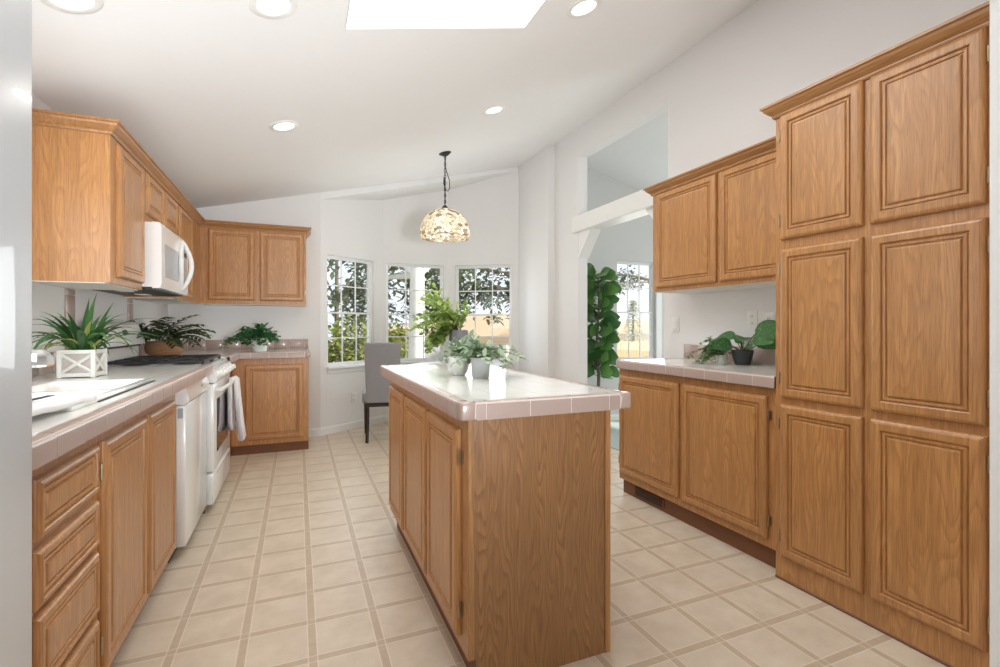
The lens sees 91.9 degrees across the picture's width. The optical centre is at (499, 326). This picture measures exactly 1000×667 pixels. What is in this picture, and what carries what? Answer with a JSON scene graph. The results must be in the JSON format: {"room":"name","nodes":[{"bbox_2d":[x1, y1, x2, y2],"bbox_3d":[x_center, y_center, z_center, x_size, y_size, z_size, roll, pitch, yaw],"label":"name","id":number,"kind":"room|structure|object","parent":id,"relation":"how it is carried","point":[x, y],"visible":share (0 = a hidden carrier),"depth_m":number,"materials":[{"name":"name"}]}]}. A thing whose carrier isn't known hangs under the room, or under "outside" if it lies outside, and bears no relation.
{"room":"kitchen","nodes":[
{"label":"kitchen","id":0,"kind":"room"},
{"bbox_2d":[32,93,167,351],"bbox_3d":[-1.704,0.005,0.903,0.130,2.330,8.380,0,0,-23],"label":"wall","id":1,"kind":"structure","parent":0,"point":[49,299],"depth_m":2.77,"materials":[{"name":"white paint"}]},
{"bbox_2d":[65,288,74,349],"bbox_3d":[-2.362,-0.041,2.658,0.008,0.334,0.115,0,0,-23],"label":"tile strip","id":2,"kind":"object","parent":1,"relation":"attached to","point":[69,299],"visible":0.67,"depth_m":2.64,"materials":[{"name":"tile"}]},
{"bbox_2d":[32,108,151,290],"bbox_3d":[-2.104,-0.602,2.509,0.366,0.782,0.568,0,0,-23],"label":"upper cabinet","id":3,"kind":"object","parent":1,"relation":"attached to","point":[88,174],"visible":0.97,"depth_m":2.31,"materials":[{"name":"brown wood"}]},
{"bbox_2d":[127,299,132,321],"bbox_3d":[-2.760,-0.041,3.613,0.008,0.334,0.105,0,0,-23],"label":"tile strip","id":4,"kind":"object","parent":1,"relation":"attached to","point":[129,306],"visible":0.52,"depth_m":3.58,"materials":[{"name":"tile"}]},
{"bbox_2d":[142,159,182,234],"bbox_3d":[-2.375,-0.811,3.159,0.366,0.363,0.840,0,0,-23],"label":"upper cabinet","id":5,"kind":"object","parent":1,"relation":"attached to","point":[162,195],"visible":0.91,"depth_m":3.12,"materials":[{"name":"brown wood"}]},
{"bbox_2d":[95,221,193,296],"bbox_3d":[-2.310,-0.421,3.154,0.476,0.407,0.750,0,0,-23],"label":"microwave","id":6,"kind":"object","parent":5,"relation":"attached to","point":[167,256],"visible":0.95,"depth_m":3.01,"materials":[{"name":"white plastic"}]},
{"bbox_2d":[123,194,204,303],"bbox_3d":[-2.724,-0.602,3.997,0.366,0.782,0.975,0,0,-23],"label":"upper cabinet","id":7,"kind":"object","parent":1,"relation":"attached to","point":[190,221],"visible":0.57,"depth_m":4.00,"materials":[{"name":"brown wood"}]},
{"bbox_2d":[144,341,183,354],"bbox_3d":[-2.623,0.171,3.781,0.256,0.122,0.256,0,0,-23],"label":"basket","id":8,"kind":"object","parent":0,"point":[151,347],"depth_m":3.68,"materials":[{"name":"brown wicker"}]},
{"bbox_2d":[168,193,319,428],"bbox_3d":[-2.642,-0.154,4.982,1.480,2.648,0.130,0,0,-23],"label":"wall","id":9,"kind":"structure","parent":0,"point":[299,210],"depth_m":5.07,"materials":[{"name":"white paint"}]},
{"bbox_2d":[200,220,310,306],"bbox_3d":[-2.396,-0.604,4.811,0.963,0.779,0.371,0,0,-23],"label":"upper cabinet","id":10,"kind":"object","parent":9,"relation":"attached to","point":[242,263],"visible":0.99,"depth_m":4.64,"materials":[{"name":"brown wood"}]},
{"bbox_2d":[309,415,388,436],"bbox_3d":[-0.586,1.127,5.660,2.852,0.085,1.194,0,0,3],"label":"baseboard","id":11,"kind":"structure","parent":9,"relation":"attached to","point":[327,430],"depth_m":5.46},
{"bbox_2d":[320,192,382,427],"bbox_3d":[-1.740,-0.245,5.609,0.130,2.829,0.890,0,0,34],"label":"wall","id":12,"kind":"structure","parent":0,"point":[353,229],"depth_m":5.51,"materials":[{"name":"white paint"}]},
{"bbox_2d":[326,255,371,373],"bbox_3d":[-1.717,-0.141,5.564,0.130,1.302,0.687,0,0,34],"label":"window","id":13,"kind":"structure","parent":12,"relation":"in","point":[348,366],"depth_m":5.59,"materials":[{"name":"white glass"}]},
{"bbox_2d":[351,392,355,402],"bbox_3d":[-1.683,0.810,5.571,0.008,0.116,0.072,0,0,34],"label":"wall outlet","id":14,"kind":"object","parent":12,"relation":"attached to","point":[353,394],"visible":1,"depth_m":5.56,"materials":[{"name":"white plastic"}]},
{"bbox_2d":[32,0,757,207],"bbox_3d":[1.804,-1.637,2.676,8.010,1.127,9.050,0,0,-23],"label":"ceiling","id":15,"kind":"structure","parent":0,"point":[200,85],"depth_m":3.05,"materials":[{"name":"white paint"}]},
{"bbox_2d":[40,0,103,13],"bbox_3d":[-1.572,-1.203,1.771,0.188,0.051,0.193,0,0,-17],"label":"recessed light","id":16,"kind":"object","parent":15,"relation":"in","point":[68,6],"visible":1,"depth_m":1.81,"materials":[{"name":"white plastic"}]},
{"bbox_2d":[248,0,296,18],"bbox_3d":[-0.964,-1.367,2.057,0.188,0.051,0.193,0,0,-17],"label":"recessed light","id":17,"kind":"object","parent":15,"relation":"in","point":[271,9],"visible":1,"depth_m":2.07,"materials":[{"name":"white glass"}]},
{"bbox_2d":[269,120,298,131],"bbox_3d":[-1.474,-1.370,3.305,0.188,0.051,0.193,0,0,-17],"label":"recessed light","id":18,"kind":"object","parent":15,"relation":"in","point":[285,125],"visible":1,"depth_m":3.30,"materials":[{"name":"white glass"}]},
{"bbox_2d":[419,151,469,242],"bbox_3d":[-0.545,-1.311,4.793,0.500,0.862,0.500,0,0,-23],"label":"pendant lamp","id":19,"kind":"object","parent":15,"relation":"hanging from","point":[444,224],"visible":1,"depth_m":4.64,"materials":[{"name":"beige glass"}]},
{"bbox_2d":[345,0,545,29],"bbox_3d":[-0.068,-1.747,1.965,0.966,0.605,1.238,0,0,-23],"label":"skylight","id":20,"kind":"object","parent":15,"relation":"attached to","point":[362,14],"depth_m":2.53,"materials":[{"name":"white glass"}]},
{"bbox_2d":[482,105,505,114],"bbox_3d":[-0.048,-1.749,3.907,0.188,0.051,0.193,0,0,-17],"label":"recessed light","id":21,"kind":"object","parent":15,"relation":"in","point":[496,109],"visible":1,"depth_m":3.90,"materials":[{"name":"white glass"}]},
{"bbox_2d":[566,0,601,17],"bbox_3d":[0.459,-1.745,2.646,0.188,0.051,0.193,0,0,-17],"label":"recessed light","id":22,"kind":"object","parent":15,"relation":"in","point":[580,8],"visible":1,"depth_m":2.65,"materials":[{"name":"white glass"}]},
{"bbox_2d":[383,190,447,414],"bbox_3d":[-1.082,-0.346,6.164,0.830,3.033,0.130,0,0,-23],"label":"wall","id":23,"kind":"structure","parent":0,"point":[403,217],"depth_m":6.07,"materials":[{"name":"white paint"}]},
{"bbox_2d":[386,263,444,364],"bbox_3d":[-1.072,-0.141,6.119,0.759,1.302,0.130,0,0,-23],"label":"window","id":24,"kind":"structure","parent":23,"relation":"in","point":[403,361],"depth_m":6.11,"materials":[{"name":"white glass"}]},
{"bbox_2d":[448,167,518,370],"bbox_3d":[-0.207,-0.442,6.247,0.926,3.224,0.130,0,0,10],"label":"wall","id":25,"kind":"structure","parent":0,"point":[490,207],"depth_m":6.17,"materials":[{"name":"white paint"}]},
{"bbox_2d":[321,167,516,199],"bbox_3d":[-0.933,-1.744,5.976,2.440,0.743,0.650,0,0,-23],"label":"trim","id":26,"kind":"structure","parent":25,"relation":"attached to","point":[422,186],"depth_m":5.71,"materials":[{"name":"white paint"}]},
{"bbox_2d":[456,265,512,366],"bbox_3d":[-0.214,-0.141,6.203,0.765,1.302,0.130,0,0,10],"label":"window","id":27,"kind":"structure","parent":25,"relation":"in","point":[479,266],"depth_m":6.21,"materials":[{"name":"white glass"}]},
{"bbox_2d":[110,420,946,666],"bbox_3d":[1.757,1.196,2.657,7.910,0.068,9.050,0,0,-23],"label":"floor","id":28,"kind":"structure","parent":0,"point":[299,558],"depth_m":2.12,"materials":[{"name":"tile"}]},
{"bbox_2d":[0,0,31,666],"bbox_3d":[-0.814,0.295,0.159,0.810,1.750,0.800,0,0,-23],"label":"refrigerator","id":29,"kind":"object","parent":28,"relation":"on","point":[15,15],"visible":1,"depth_m":0.62,"materials":[{"name":"metal"}]},
{"bbox_2d":[32,439,99,666],"bbox_3d":[-1.388,0.731,1.135,0.613,0.878,0.400,0,0,-23],"label":"base cabinet","id":30,"kind":"object","parent":28,"relation":"on","point":[65,513],"visible":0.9,"depth_m":1.23,"materials":[{"name":"brown wood"}]},
{"bbox_2d":[93,394,175,666],"bbox_3d":[-1.665,0.731,1.800,0.613,0.878,1.036,0,0,-23],"label":"base cabinet","id":31,"kind":"object","parent":28,"relation":"on","point":[136,495],"visible":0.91,"depth_m":1.72,"materials":[{"name":"brown wood"}]},
{"bbox_2d":[32,352,212,470],"bbox_3d":[-1.597,0.208,1.687,0.669,0.160,2.605,0,0,-23],"label":"countertop","id":32,"kind":"structure","parent":31,"relation":"on","point":[54,434],"depth_m":1.46,"materials":[{"name":"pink tile"}]},
{"bbox_2d":[32,343,54,367],"bbox_3d":[-1.661,0.117,1.583,0.318,0.230,0.084,0,0,-23],"label":"faucet","id":33,"kind":"object","parent":32,"relation":"on","point":[40,357],"visible":0.54,"depth_m":1.61,"materials":[{"name":"silver metal"}]},
{"bbox_2d":[32,393,96,416],"bbox_3d":[-1.215,0.205,1.270,0.110,0.032,0.362,0,0,-17],"label":"dish towel","id":34,"kind":"object","parent":32,"relation":"on","point":[48,403],"visible":0.66,"depth_m":1.31,"materials":[{"name":"white fabric"}]},
{"bbox_2d":[32,378,155,412],"bbox_3d":[-1.526,0.304,1.624,0.434,0.172,0.812,0,0,-23],"label":"sink","id":35,"kind":"object","parent":32,"relation":"in","point":[105,389],"visible":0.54,"depth_m":1.88,"materials":[{"name":"white ceramic"}]},
{"bbox_2d":[32,294,171,377],"bbox_3d":[-1.877,0.037,2.281,0.567,0.390,0.612,0,0,-21],"label":"potted plant","id":36,"kind":"object","parent":32,"relation":"on","point":[81,358],"visible":0.97,"depth_m":2.22,"materials":[{"name":"green plant"}]},
{"bbox_2d":[92,321,235,513],"bbox_3d":[-2.219,0.568,3.281,0.710,1.205,0.795,0,0,-23],"label":"gas range","id":37,"kind":"object","parent":28,"relation":"on","point":[121,355],"visible":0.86,"depth_m":3.15,"materials":[{"name":"white metal"}]},
{"bbox_2d":[107,358,226,366],"bbox_3d":[-2.233,0.255,3.275,0.600,0.030,0.795,0,0,-23],"label":"cooktop","id":38,"kind":"object","parent":37,"relation":"in","point":[217,362],"depth_m":3.10,"materials":[{"name":"black ceramic"}]},
{"bbox_2d":[227,375,245,440],"bbox_3d":[-1.971,0.604,3.617,0.120,0.479,0.188,0,0,-23],"label":"hand towel","id":39,"kind":"object","parent":37,"relation":"hanging from","point":[234,390],"visible":0.95,"depth_m":3.55,"materials":[{"name":"white fabric"}]},
{"bbox_2d":[168,377,209,562],"bbox_3d":[-1.965,0.734,2.601,0.617,0.872,0.643,0,0,-23],"label":"dishwasher","id":40,"kind":"object","parent":28,"relation":"on","point":[191,402],"visible":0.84,"depth_m":2.52,"materials":[{"name":"white plastic"}]},
{"bbox_2d":[229,372,231,456],"bbox_3d":[-2.682,0.731,4.207,0.590,0.878,1.230,0,0,-23],"label":"base cabinet","id":41,"kind":"object","parent":28,"relation":"on","point":[230,372],"visible":0.02,"depth_m":4.34,"materials":[{"name":"brown wood"}]},
{"bbox_2d":[139,339,310,362],"bbox_3d":[-2.379,0.208,4.338,1.269,0.160,1.259,0,0,-23],"label":"countertop","id":42,"kind":"structure","parent":41,"relation":"on","point":[285,348],"depth_m":4.75,"materials":[{"name":"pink tile"}]},
{"bbox_2d":[130,314,215,354],"bbox_3d":[-2.537,0.066,3.799,0.534,0.332,0.766,0,0,-23],"label":"potted plant","id":43,"kind":"object","parent":42,"relation":"on","point":[165,347],"visible":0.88,"depth_m":3.72,"materials":[{"name":"green plant"}]},
{"bbox_2d":[219,322,280,351],"bbox_3d":[-2.341,0.092,4.549,0.522,0.280,0.487,0,0,-23],"label":"potted plant","id":44,"kind":"object","parent":42,"relation":"on","point":[258,337],"visible":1,"depth_m":4.51,"materials":[{"name":"green plant"}]},
{"bbox_2d":[231,357,308,455],"bbox_3d":[-2.229,0.731,4.741,0.648,0.878,0.603,0,0,-23],"label":"base cabinet","id":45,"kind":"object","parent":28,"relation":"on","point":[274,391],"visible":0.91,"depth_m":4.48,"materials":[{"name":"brown wood"}]},
{"bbox_2d":[362,342,400,442],"bbox_3d":[-1.255,0.666,5.138,0.400,1.017,0.588,0,0,-16],"label":"dining chair","id":46,"kind":"object","parent":28,"relation":"on","point":[376,392],"visible":0.6,"depth_m":4.89,"materials":[{"name":"grey fabric"}]},
{"bbox_2d":[414,361,503,366],"bbox_3d":[-0.471,0.793,5.438,1.070,0.750,1.070,0,0,-23],"label":"dining table","id":47,"kind":"object","parent":28,"relation":"on","point":[498,364],"visible":0.12,"depth_m":5.54,"materials":[{"name":"white wood"}]},
{"bbox_2d":[406,280,473,354],"bbox_3d":[-0.700,-0.062,5.250,0.732,0.960,0.788,0,0,12],"label":"potted plant","id":48,"kind":"object","parent":47,"relation":"on","point":[447,321],"visible":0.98,"depth_m":5.34,"materials":[{"name":"green plant"}]},
{"bbox_2d":[389,381,610,666],"bbox_3d":[-0.133,0.730,2.287,0.563,0.880,1.416,0,0,-23],"label":"base cabinet","id":49,"kind":"object","parent":28,"relation":"on","point":[505,523],"visible":0.93,"depth_m":1.66,"materials":[{"name":"brown wood"}]},
{"bbox_2d":[380,363,630,420],"bbox_3d":[-0.128,0.259,2.314,0.634,0.058,1.570,0,0,-23],"label":"countertop","id":50,"kind":"structure","parent":49,"relation":"on","point":[507,393],"depth_m":1.74,"materials":[{"name":"white tile"}]},
{"bbox_2d":[435,336,474,375],"bbox_3d":[-0.206,0.137,2.322,0.222,0.190,0.251,0,0,41],"label":"potted plant","id":51,"kind":"object","parent":50,"relation":"on","point":[455,369],"visible":0.52,"depth_m":2.31,"materials":[{"name":"green plant"}]},
{"bbox_2d":[446,329,526,378],"bbox_3d":[-0.073,0.120,2.200,0.384,0.223,0.384,0,0,16],"label":"potted plant","id":52,"kind":"object","parent":50,"relation":"on","point":[480,362],"visible":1,"depth_m":2.18,"materials":[{"name":"green plant"}]},
{"bbox_2d":[587,263,621,386],"bbox_3d":[1.140,0.213,5.428,0.485,1.898,0.551,0,0,-23],"label":"fiddle leaf fig","id":53,"kind":"object","parent":28,"relation":"on","point":[601,353],"visible":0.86,"depth_m":5.35,"materials":[{"name":"green plant"}]},
{"bbox_2d":[619,368,775,567],"bbox_3d":[1.330,0.731,2.956,0.578,0.878,1.240,0,0,-23],"label":"base cabinet","id":54,"kind":"object","parent":28,"relation":"on","point":[706,448],"visible":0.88,"depth_m":2.67,"materials":[{"name":"brown wood"}]},
{"bbox_2d":[634,486,663,508],"bbox_3d":[0.977,1.119,3.187,0.010,0.062,0.290,0,0,-23],"label":"floor register","id":55,"kind":"object","parent":54,"relation":"attached to","point":[639,492],"visible":1,"depth_m":3.17,"materials":[{"name":"brown metal"}]},
{"bbox_2d":[616,344,775,387],"bbox_3d":[1.326,0.208,2.950,0.599,0.160,1.228,0,0,-23],"label":"countertop","id":56,"kind":"structure","parent":54,"relation":"on","point":[761,372],"depth_m":2.92,"materials":[{"name":"white tile"}]},
{"bbox_2d":[685,335,732,363],"bbox_3d":[1.330,0.143,3.092,0.265,0.178,0.383,0,0,12],"label":"potted plant","id":57,"kind":"object","parent":56,"relation":"on","point":[720,358],"visible":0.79,"depth_m":3.05,"materials":[{"name":"green plant"}]},
{"bbox_2d":[709,320,775,364],"bbox_3d":[1.481,0.094,2.909,0.326,0.277,0.427,0,0,-23],"label":"potted plant","id":58,"kind":"object","parent":56,"relation":"on","point":[764,337],"visible":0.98,"depth_m":2.92,"materials":[{"name":"green plant"}]},
{"bbox_2d":[759,1,989,666],"bbox_3d":[1.685,0.069,2.031,0.640,2.202,0.833,0,0,-23],"label":"pantry cabinet","id":59,"kind":"object","parent":28,"relation":"on","point":[883,160],"visible":0.93,"depth_m":1.81,"materials":[{"name":"brown wood"}]},
{"bbox_2d":[519,145,554,377],"bbox_3d":[0.426,-0.442,5.780,0.087,3.225,0.780,0,0,-23],"label":"wall","id":60,"kind":"structure","parent":0,"point":[537,174],"depth_m":5.64,"materials":[{"name":"white paint"}]},
{"bbox_2d":[587,167,663,414],"bbox_3d":[2.382,-0.447,6.482,3.810,3.233,0.130,0,0,-23],"label":"wall","id":61,"kind":"structure","parent":0,"point":[632,240],"depth_m":6.03,"materials":[{"name":"white paint"}]},
{"bbox_2d":[611,414,618,420],"bbox_3d":[2.322,1.127,6.380,3.600,0.085,0.012,0,0,-23],"label":"baseboard","id":62,"kind":"structure","parent":61,"relation":"attached to","point":[614,417],"depth_m":6.00,"materials":[{"name":"white wood"}]},
{"bbox_2d":[617,261,661,359],"bbox_3d":[1.763,-0.210,6.189,0.690,1.260,0.105,0,0,-23],"label":"window","id":63,"kind":"structure","parent":61,"relation":"in","point":[658,295],"depth_m":6.25,"materials":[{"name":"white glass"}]},
{"bbox_2d":[555,0,989,383],"bbox_3d":[1.964,-0.443,2.369,0.130,3.226,8.260,0,0,-23],"label":"wall","id":64,"kind":"structure","parent":0,"point":[713,94],"depth_m":3.29,"materials":[{"name":"white paint"}]},
{"bbox_2d":[579,228,600,258],"bbox_3d":[0.910,-0.845,4.896,0.120,0.270,0.235,0,0,-23],"label":"trim","id":65,"kind":"structure","parent":64,"relation":"attached to","point":[587,238],"depth_m":4.90,"materials":[{"name":"white paint"}]},
{"bbox_2d":[572,190,652,232],"bbox_3d":[1.110,-1.056,4.396,0.185,0.162,1.460,0,0,-23],"label":"trim","id":66,"kind":"structure","parent":64,"relation":"attached to","point":[632,206],"depth_m":4.38,"materials":[{"name":"white paint"}]},
{"bbox_2d":[646,207,652,218],"bbox_3d":[1.308,-0.855,3.943,0.120,0.250,0.230,0,0,-23],"label":"trim","id":67,"kind":"structure","parent":64,"relation":"attached to","point":[650,210],"depth_m":3.96,"materials":[{"name":"white paint"}]},
{"bbox_2d":[672,317,678,332],"bbox_3d":[1.338,-0.015,3.690,0.008,0.116,0.072,0,0,-23],"label":"light switch","id":68,"kind":"object","parent":64,"relation":"attached to","point":[675,320],"visible":1,"depth_m":3.68,"materials":[{"name":"white plastic"}]},
{"bbox_2d":[643,136,775,293],"bbox_3d":[1.434,-0.619,2.991,0.366,0.749,1.218,0,0,-23],"label":"upper cabinet","id":69,"kind":"object","parent":64,"relation":"attached to","point":[714,222],"visible":0.62,"depth_m":2.92,"materials":[{"name":"brown wood"}]},
{"bbox_2d":[747,311,756,328],"bbox_3d":[1.598,-0.045,3.067,0.008,0.116,0.072,0,0,-23],"label":"wall outlet","id":70,"kind":"object","parent":64,"relation":"attached to","point":[751,315],"visible":0.92,"depth_m":3.07,"materials":[{"name":"white plastic"}]},
{"bbox_2d":[764,312,774,319],"bbox_3d":[1.644,-0.030,2.956,0.008,0.116,0.072,0,0,-23],"label":"wall outlet","id":71,"kind":"object","parent":64,"relation":"attached to","point":[767,316],"visible":0.37,"depth_m":2.95,"materials":[{"name":"white plastic"}]},
{"bbox_2d":[990,0,999,666],"bbox_3d":[1.902,-0.355,1.603,0.775,3.050,0.115,0,0,-23],"label":"wall","id":72,"kind":"structure","parent":0,"point":[994,4],"depth_m":1.50,"materials":[{"name":"white paint"}]},
{"label":"outside","id":73,"kind":"structure","parent":0,"visible":0},
{"bbox_3d":[-5.902,1.770,33.620,65.000,0.100,53.400,0,0,-23],"label":"ground","id":74,"kind":"structure","parent":73,"visible":0},
{"bbox_2d":[328,314,366,362],"bbox_3d":[-2.551,0.803,8.346,1.443,2.067,1.188,0,0,-23],"label":"shrub","id":75,"kind":"object","parent":74,"relation":"on","point":[350,352],"visible":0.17,"depth_m":8.19,"materials":[{"name":"green plant"}]},
{"bbox_2d":[327,259,430,361],"bbox_3d":[-3.069,-0.188,10.591,3.473,3.815,1.711,0,0,-23],"label":"broadleaf tree","id":76,"kind":"object","parent":74,"relation":"on","point":[334,297],"visible":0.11,"depth_m":10.21,"materials":[{"name":"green plant"}]},
{"bbox_2d":[333,262,463,351],"bbox_3d":[-2.588,-0.492,12.627,3.481,4.424,1.898,0,0,-23],"label":"broadleaf tree","id":77,"kind":"object","parent":74,"relation":"on","point":[346,264],"visible":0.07,"depth_m":12.24,"materials":[{"name":"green plant"}]},
{"bbox_2d":[388,318,408,358],"bbox_3d":[-2.025,0.831,9.012,0.970,1.997,0.974,0,0,21],"label":"shrub","id":78,"kind":"object","parent":74,"relation":"on","point":[394,332],"visible":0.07,"depth_m":8.96,"materials":[{"name":"green plant"}]},
{"bbox_2d":[327,259,485,357],"bbox_3d":[-1.796,-0.552,8.886,3.319,4.550,2.102,0,0,-23],"label":"tree","id":79,"kind":"object","parent":74,"relation":"on","point":[415,275],"visible":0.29,"depth_m":8.23,"materials":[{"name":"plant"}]},
{"bbox_2d":[360,313,508,357],"bbox_3d":[-1.301,0.620,19.476,7.600,2.200,6.650,0,0,-23],"label":"house","id":80,"kind":"structure","parent":74,"relation":"on","point":[482,328],"depth_m":16.30,"materials":[{"name":"beige"}]},
{"bbox_2d":[424,268,509,326],"bbox_3d":[-0.091,-0.649,12.077,3.866,4.739,1.971,0,0,-23],"label":"broadleaf tree","id":81,"kind":"object","parent":74,"relation":"on","point":[488,295],"visible":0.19,"depth_m":11.83,"materials":[{"name":"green plant"}]},
{"bbox_2d":[621,300,644,341],"bbox_3d":[5.258,0.324,19.122,1.253,2.792,1.216,0,0,10],"label":"conifer","id":82,"kind":"object","parent":74,"relation":"on","point":[633,304],"visible":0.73,"depth_m":19.05,"materials":[{"name":"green plant"}]},
{"bbox_2d":[617,265,648,295],"bbox_3d":[4.651,-0.580,15.680,4.039,4.600,1.186,0,0,-23],"label":"broadleaf tree","id":83,"kind":"object","parent":74,"relation":"on","point":[623,276],"visible":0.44,"depth_m":15.45,"materials":[{"name":"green plant"}]},
{"bbox_2d":[618,341,648,356],"bbox_3d":[4.596,1.060,15.603,5.500,1.220,0.060,0,0,-23],"label":"fence","id":84,"kind":"object","parent":74,"relation":"on","point":[622,346],"visible":0.12,"depth_m":15.41,"materials":[{"name":"beige wood"}]},
{"bbox_2d":[618,320,648,341],"bbox_3d":[5.505,0.695,23.941,6.600,2.050,6.650,0,0,-23],"label":"house","id":85,"kind":"structure","parent":74,"relation":"on","point":[645,326],"depth_m":20.63,"materials":[{"name":"beige"}]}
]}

